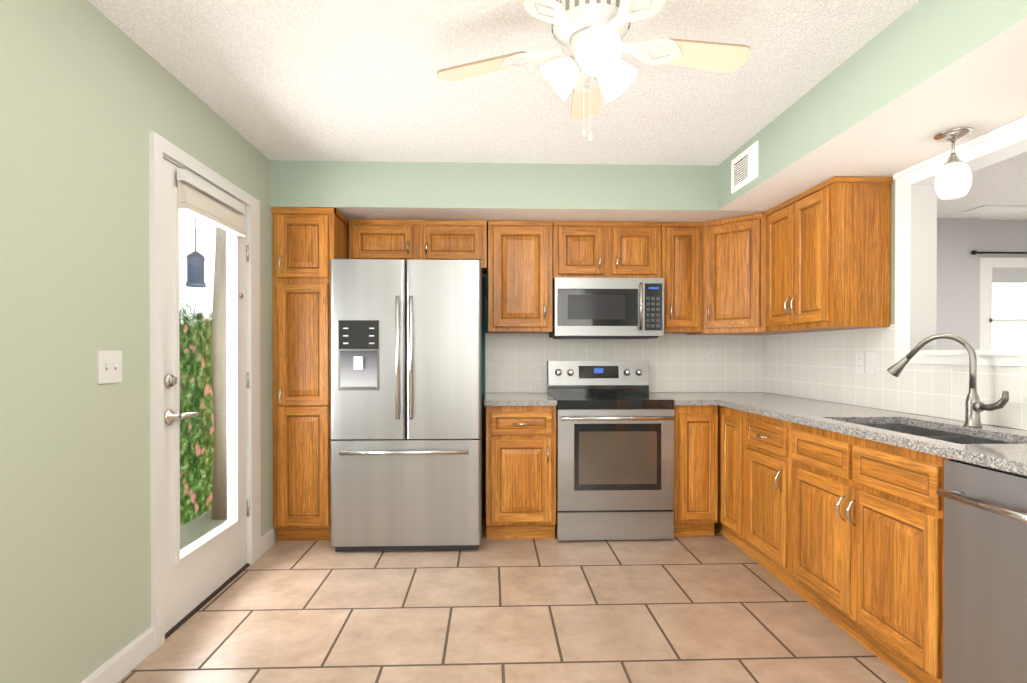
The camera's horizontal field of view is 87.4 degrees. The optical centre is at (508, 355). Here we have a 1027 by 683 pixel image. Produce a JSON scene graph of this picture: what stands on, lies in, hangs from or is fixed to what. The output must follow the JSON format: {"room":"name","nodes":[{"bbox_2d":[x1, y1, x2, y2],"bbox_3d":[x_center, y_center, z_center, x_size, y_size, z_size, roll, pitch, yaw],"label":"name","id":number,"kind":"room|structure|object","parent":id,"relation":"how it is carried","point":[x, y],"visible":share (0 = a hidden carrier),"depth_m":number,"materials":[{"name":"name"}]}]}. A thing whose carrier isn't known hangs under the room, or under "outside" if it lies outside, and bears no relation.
{"room":"kitchen","nodes":[
{"label":"kitchen","id":0,"kind":"room"},
{"bbox_2d":[0,0,275,682],"bbox_3d":[-1.490,-0.007,1.374,0.100,2.440,5.570,0,0,-2],"label":"wall","id":1,"kind":"structure","parent":0,"point":[91,96],"depth_m":1.83,"materials":[{"name":"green paint"}]},
{"bbox_2d":[98,351,121,383],"bbox_3d":[-1.451,0.039,1.966,0.018,0.118,0.118,0,0,-2],"label":"light switch","id":2,"kind":"object","parent":1,"relation":"attached to","point":[109,366],"visible":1,"depth_m":1.96,"materials":[{"name":"white plastic"}]},
{"bbox_2d":[81,528,273,682],"bbox_3d":[-1.421,1.165,1.017,0.014,0.100,4.838,0,0,-2],"label":"baseboard","id":3,"kind":"structure","parent":1,"relation":"attached to","point":[124,662],"depth_m":2.06,"materials":[{"name":"white paint"}]},
{"bbox_2d":[149,132,260,649],"bbox_3d":[-1.525,0.143,2.705,0.120,2.125,1.010,0,0,-2],"label":"door frame","id":4,"kind":"structure","parent":1,"relation":"attached to","point":[160,148],"depth_m":2.26,"materials":[{"name":"white paint"}]},
{"bbox_2d":[163,158,249,632],"bbox_3d":[-1.477,0.172,2.682,0.115,2.039,0.817,0,0,-2],"label":"door","id":5,"kind":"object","parent":1,"relation":"in","point":[200,570],"visible":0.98,"depth_m":2.60,"materials":[{"name":"white paint"}]},
{"bbox_2d":[118,513,909,682],"bbox_3d":[2.201,1.240,1.921,8.115,0.060,7.000,0,0,-2],"label":"floor","id":6,"kind":"structure","parent":0,"point":[717,607],"depth_m":2.43,"materials":[{"name":"tile"}]},
{"bbox_2d":[272,207,348,540],"bbox_3d":[-1.314,0.126,3.725,0.404,2.147,0.678,0,0,-2],"label":"pantry cabinet","id":7,"kind":"object","parent":6,"relation":"on","point":[308,244],"visible":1,"depth_m":3.43,"materials":[{"name":"brown wood"}]},
{"bbox_2d":[330,258,481,551],"bbox_3d":[-0.635,0.299,3.628,0.914,1.793,0.868,0,0,-2],"label":"refrigerator","id":8,"kind":"object","parent":6,"relation":"on","point":[406,405],"visible":1,"depth_m":3.26,"materials":[{"name":"grey metal"}]},
{"bbox_2d":[486,406,555,538],"bbox_3d":[0.073,0.760,3.773,0.456,0.879,0.683,0,0,-2],"label":"base cabinet","id":9,"kind":"object","parent":6,"relation":"on","point":[520,472],"visible":1,"depth_m":3.47,"materials":[{"name":"brown wood"}]},
{"bbox_2d":[484,393,556,405],"bbox_3d":[0.067,0.301,3.784,0.469,0.035,0.657,0,0,-2],"label":"countertop","id":10,"kind":"structure","parent":9,"relation":"on","point":[490,399],"depth_m":3.53,"materials":[{"name":"grey stone"}]},
{"bbox_2d":[547,361,674,540],"bbox_3d":[0.686,0.613,3.755,0.756,1.148,0.705,0,0,-2],"label":"range","id":11,"kind":"object","parent":6,"relation":"on","point":[615,450],"visible":1,"depth_m":3.47,"materials":[{"name":"grey metal"}]},
{"bbox_2d":[673,405,717,536],"bbox_3d":[1.217,0.759,3.831,0.294,0.879,0.646,0,0,-2],"label":"base cabinet","id":12,"kind":"object","parent":6,"relation":"on","point":[695,510],"visible":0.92,"depth_m":3.51,"materials":[{"name":"brown wood"}]},
{"bbox_2d":[649,393,679,404],"bbox_3d":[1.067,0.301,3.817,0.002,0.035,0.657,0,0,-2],"label":"countertop","id":13,"kind":"structure","parent":12,"relation":"on","point":[676,399],"depth_m":3.69,"materials":[{"name":"grey stone"}]},
{"bbox_2d":[714,405,729,540],"bbox_3d":[1.694,0.762,3.387,0.624,0.880,0.310,0,0,-2],"label":"base cabinet","id":14,"kind":"object","parent":6,"relation":"on","point":[723,525],"depth_m":3.45,"materials":[{"name":"brown wood"}]},
{"bbox_2d":[730,408,741,549],"bbox_3d":[1.701,0.763,3.205,0.624,0.880,0.230,0,0,-2],"label":"base cabinet","id":15,"kind":"object","parent":6,"relation":"on","point":[735,415],"depth_m":3.29,"materials":[{"name":"brown wood"}]},
{"bbox_2d":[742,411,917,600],"bbox_3d":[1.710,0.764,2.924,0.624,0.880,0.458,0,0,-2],"label":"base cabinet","id":16,"kind":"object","parent":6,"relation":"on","point":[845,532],"depth_m":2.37,"materials":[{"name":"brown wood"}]},
{"bbox_2d":[676,392,1026,475],"bbox_3d":[1.711,0.309,2.358,0.659,0.035,3.617,0,0,-2],"label":"countertop","id":17,"kind":"structure","parent":16,"relation":"on","point":[846,419],"depth_m":2.38,"materials":[{"name":"grey stone"}]},
{"bbox_2d":[860,424,1011,443],"bbox_3d":[1.699,0.419,2.190,0.398,0.178,0.768,0,0,-2],"label":"undermount sink","id":18,"kind":"object","parent":17,"relation":"in","point":[939,435],"visible":0.04,"depth_m":2.35,"materials":[{"name":"silver metal"}]},
{"bbox_2d":[887,334,1008,427],"bbox_3d":[1.839,0.098,2.278,0.224,0.388,0.388,0,0,-2],"label":"kitchen faucet","id":19,"kind":"object","parent":17,"relation":"on","point":[975,406],"visible":1,"depth_m":2.22,"materials":[{"name":"silver metal"}]},
{"bbox_2d":[936,459,1026,682],"bbox_3d":[1.716,0.773,1.474,0.676,0.877,0.594,0,0,-2],"label":"dishwasher","id":20,"kind":"object","parent":6,"relation":"on","point":[985,585],"visible":0.92,"depth_m":1.61,"materials":[{"name":"grey metal"}]},
{"bbox_2d":[87,0,1026,219],"bbox_3d":[2.201,-1.270,1.907,8.115,0.080,7.000,0,0,-2],"label":"ceiling","id":21,"kind":"structure","parent":0,"point":[320,80],"depth_m":2.40,"materials":[{"name":"white paint"}]},
{"bbox_2d":[270,160,765,230],"bbox_3d":[0.237,-1.096,3.788,3.515,0.290,0.650,0,0,-2],"label":"soffit","id":22,"kind":"structure","parent":21,"relation":"attached to","point":[364,190],"depth_m":3.46,"materials":[{"name":"green paint"}]},
{"bbox_2d":[437,0,750,141],"bbox_3d":[0.303,-0.997,1.872,1.140,0.464,1.134,0,0,-2],"label":"ceiling fan","id":23,"kind":"object","parent":21,"relation":"hanging from","point":[590,34],"visible":1,"depth_m":1.85,"materials":[{"name":"white"}]},
{"bbox_2d":[718,0,1026,210],"bbox_3d":[1.766,-1.081,1.103,0.640,0.290,4.820,0,0,-2],"label":"soffit","id":24,"kind":"structure","parent":21,"relation":"attached to","point":[898,94],"depth_m":2.11,"materials":[{"name":"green paint"}]},
{"bbox_2d":[731,140,758,193],"bbox_3d":[1.371,-1.092,3.131,0.010,0.200,0.320,0,0,-2],"label":"air vent","id":25,"kind":"object","parent":24,"relation":"attached to","point":[744,168],"visible":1,"depth_m":3.11,"materials":[{"name":"white metal"}]},
{"bbox_2d":[962,205,1026,213],"bbox_3d":[4.171,-1.237,4.546,0.500,0.015,0.220,0,0,-2],"label":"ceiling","id":26,"kind":"structure","parent":21,"relation":"attached to","point":[1001,209],"depth_m":4.52,"materials":[{"name":"white paint"}]},
{"bbox_2d":[482,231,691,512],"bbox_3d":[0.274,-0.023,4.171,3.615,2.440,0.100,0,0,-2],"label":"wall","id":27,"kind":"structure","parent":0,"point":[486,301],"depth_m":4.10,"materials":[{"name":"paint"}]},
{"bbox_2d":[348,219,486,273],"bbox_3d":[-0.636,-0.785,3.891,0.957,0.327,0.383,0,0,-2],"label":"upper cabinet","id":28,"kind":"object","parent":27,"relation":"attached to","point":[406,240],"visible":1,"depth_m":3.74,"materials":[{"name":"brown wood"}]},
{"bbox_2d":[482,277,484,512],"bbox_3d":[-0.651,0.297,4.089,0.950,1.800,0.004,0,0,-2],"label":"wall","id":29,"kind":"structure","parent":27,"relation":"attached to","point":[483,394],"depth_m":4.10,"materials":[{"name":"teal paint"}]},
{"bbox_2d":[494,351,503,366],"bbox_3d":[-0.071,0.022,4.097,0.072,0.118,0.008,0,0,-2],"label":"outlet","id":30,"kind":"object","parent":27,"relation":"attached to","point":[498,358],"visible":1,"depth_m":4.09,"materials":[{"name":"white plastic"}]},
{"bbox_2d":[488,221,552,332],"bbox_3d":[0.081,-0.561,3.916,0.451,0.775,0.383,0,0,-2],"label":"upper cabinet","id":31,"kind":"object","parent":27,"relation":"attached to","point":[519,276],"visible":1,"depth_m":3.77,"materials":[{"name":"brown wood"}]},
{"bbox_2d":[552,221,660,279],"bbox_3d":[0.695,-0.749,3.936,0.766,0.399,0.383,0,0,-2],"label":"upper cabinet","id":32,"kind":"object","parent":27,"relation":"attached to","point":[588,249],"visible":1,"depth_m":3.79,"materials":[{"name":"brown wood"}]},
{"bbox_2d":[549,278,663,338],"bbox_3d":[0.696,-0.337,3.903,0.762,0.418,0.452,0,0,-2],"label":"microwave","id":33,"kind":"object","parent":32,"relation":"attached to","point":[607,308],"visible":0.98,"depth_m":3.73,"materials":[{"name":"grey metal"}]},
{"bbox_2d":[485,333,760,392],"bbox_3d":[0.888,0.053,4.138,2.130,0.454,0.008,0,0,-2],"label":"tile backsplash","id":34,"kind":"structure","parent":27,"relation":"attached to","point":[676,361],"depth_m":4.14,"materials":[{"name":"white tile"}]},
{"bbox_2d":[661,222,702,332],"bbox_3d":[1.231,-0.561,3.955,0.294,0.775,0.383,0,0,-2],"label":"upper cabinet","id":35,"kind":"object","parent":27,"relation":"attached to","point":[682,259],"visible":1,"depth_m":3.81,"materials":[{"name":"brown wood"}]},
{"bbox_2d":[705,351,714,366],"bbox_3d":[1.558,0.022,4.152,0.072,0.118,0.008,0,0,-2],"label":"outlet","id":36,"kind":"object","parent":27,"relation":"attached to","point":[709,358],"visible":1,"depth_m":4.15,"materials":[{"name":"white plastic"}]},
{"bbox_2d":[764,180,1023,429],"bbox_3d":[2.125,-0.008,1.447,0.100,2.440,5.470,0,0,-2],"label":"wall","id":37,"kind":"structure","parent":0,"point":[893,253],"depth_m":2.83,"materials":[{"name":"grey paint"}]},
{"bbox_2d":[686,212,800,334],"bbox_3d":[1.687,-0.555,3.851,0.606,0.787,0.622,0,0,-2],"label":"upper cabinet","id":38,"kind":"object","parent":37,"relation":"attached to","point":[734,275],"visible":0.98,"depth_m":3.66,"materials":[{"name":"brown wood"}]},
{"bbox_2d":[765,176,892,331],"bbox_3d":[1.831,-0.551,3.184,0.363,0.787,0.713,0,0,-2],"label":"upper cabinet","id":39,"kind":"object","parent":37,"relation":"attached to","point":[828,254],"visible":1,"depth_m":2.86,"materials":[{"name":"brown wood"}]},
{"bbox_2d":[855,352,875,373],"bbox_3d":[2.009,0.038,3.026,0.008,0.118,0.157,0,0,-2],"label":"light switch","id":40,"kind":"object","parent":37,"relation":"attached to","point":[870,363],"visible":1,"depth_m":3.01,"materials":[{"name":"white plastic"}]},
{"bbox_2d":[761,324,1026,429],"bbox_3d":[2.039,0.063,2.369,0.008,0.454,3.620,0,0,-2],"label":"tile backsplash","id":41,"kind":"structure","parent":37,"relation":"attached to","point":[818,365],"depth_m":2.93,"materials":[{"name":"white tile"}]},
{"bbox_2d":[893,115,1026,366],"bbox_3d":[2.107,-0.456,1.809,0.170,0.998,1.980,0,0,-2],"label":"window frame","id":42,"kind":"structure","parent":37,"relation":"attached to","point":[915,257],"depth_m":2.69,"materials":[{"name":"white paint"}]},
{"bbox_2d":[933,127,973,199],"bbox_3d":[1.881,-0.807,2.275,0.132,0.269,0.132,0,0,-2],"label":"light","id":43,"kind":"object","parent":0,"point":[953,179],"visible":0.98,"depth_m":2.24,"materials":[{"name":"white glass"}]},
{"bbox_2d":[936,218,1026,349],"bbox_3d":[4.058,-0.027,4.939,4.000,2.440,0.140,0,0,-2],"label":"wall","id":44,"kind":"structure","parent":0,"point":[959,240],"depth_m":4.87,"materials":[{"name":"grey paint"}]},
{"bbox_2d":[970,250,1026,349],"bbox_3d":[4.960,-0.335,4.892,1.600,1.235,0.089,0,0,-2],"label":"window","id":45,"kind":"structure","parent":44,"relation":"in","point":[1003,303],"depth_m":4.91,"materials":[{"name":"white paint"}]},
{"label":"outside","id":46,"kind":"structure","parent":0,"visible":0},
{"bbox_2d":[186,216,205,286],"bbox_3d":[-2.064,-0.930,3.546,0.113,0.940,0.116,0,0,-2],"label":"hanging lantern","id":47,"kind":"object","parent":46,"point":[199,268],"depth_m":3.51,"materials":[{"name":"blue metal"}]},
{"bbox_2d":[179,220,215,526],"bbox_3d":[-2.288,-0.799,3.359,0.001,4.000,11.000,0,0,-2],"label":"garden","id":48,"kind":"object","parent":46,"point":[191,481],"depth_m":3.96,"materials":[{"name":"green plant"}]},
{"bbox_2d":[180,510,226,550],"bbox_3d":[-1.948,1.232,3.382,0.679,0.059,11.000,0,0,-2],"label":"patio","id":49,"kind":"structure","parent":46,"point":[208,519],"depth_m":3.76,"materials":[{"name":"beige concrete"}]},
{"bbox_2d":[211,226,226,519],"bbox_3d":[-2.129,-0.377,4.000,0.151,3.253,0.155,0,0,-2],"label":"trunk","id":50,"kind":"object","parent":49,"relation":"on","point":[222,364],"depth_m":3.95,"materials":[{"name":"beige plant"}]},
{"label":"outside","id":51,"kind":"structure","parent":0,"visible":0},
{"bbox_2d":[179,209,215,234],"bbox_3d":[-1.939,-1.042,3.119,0.580,0.250,3.500,0,0,-2],"label":"pergola","id":52,"kind":"object","parent":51,"point":[190,218],"depth_m":3.73,"materials":[{"name":"white"}]}
]}

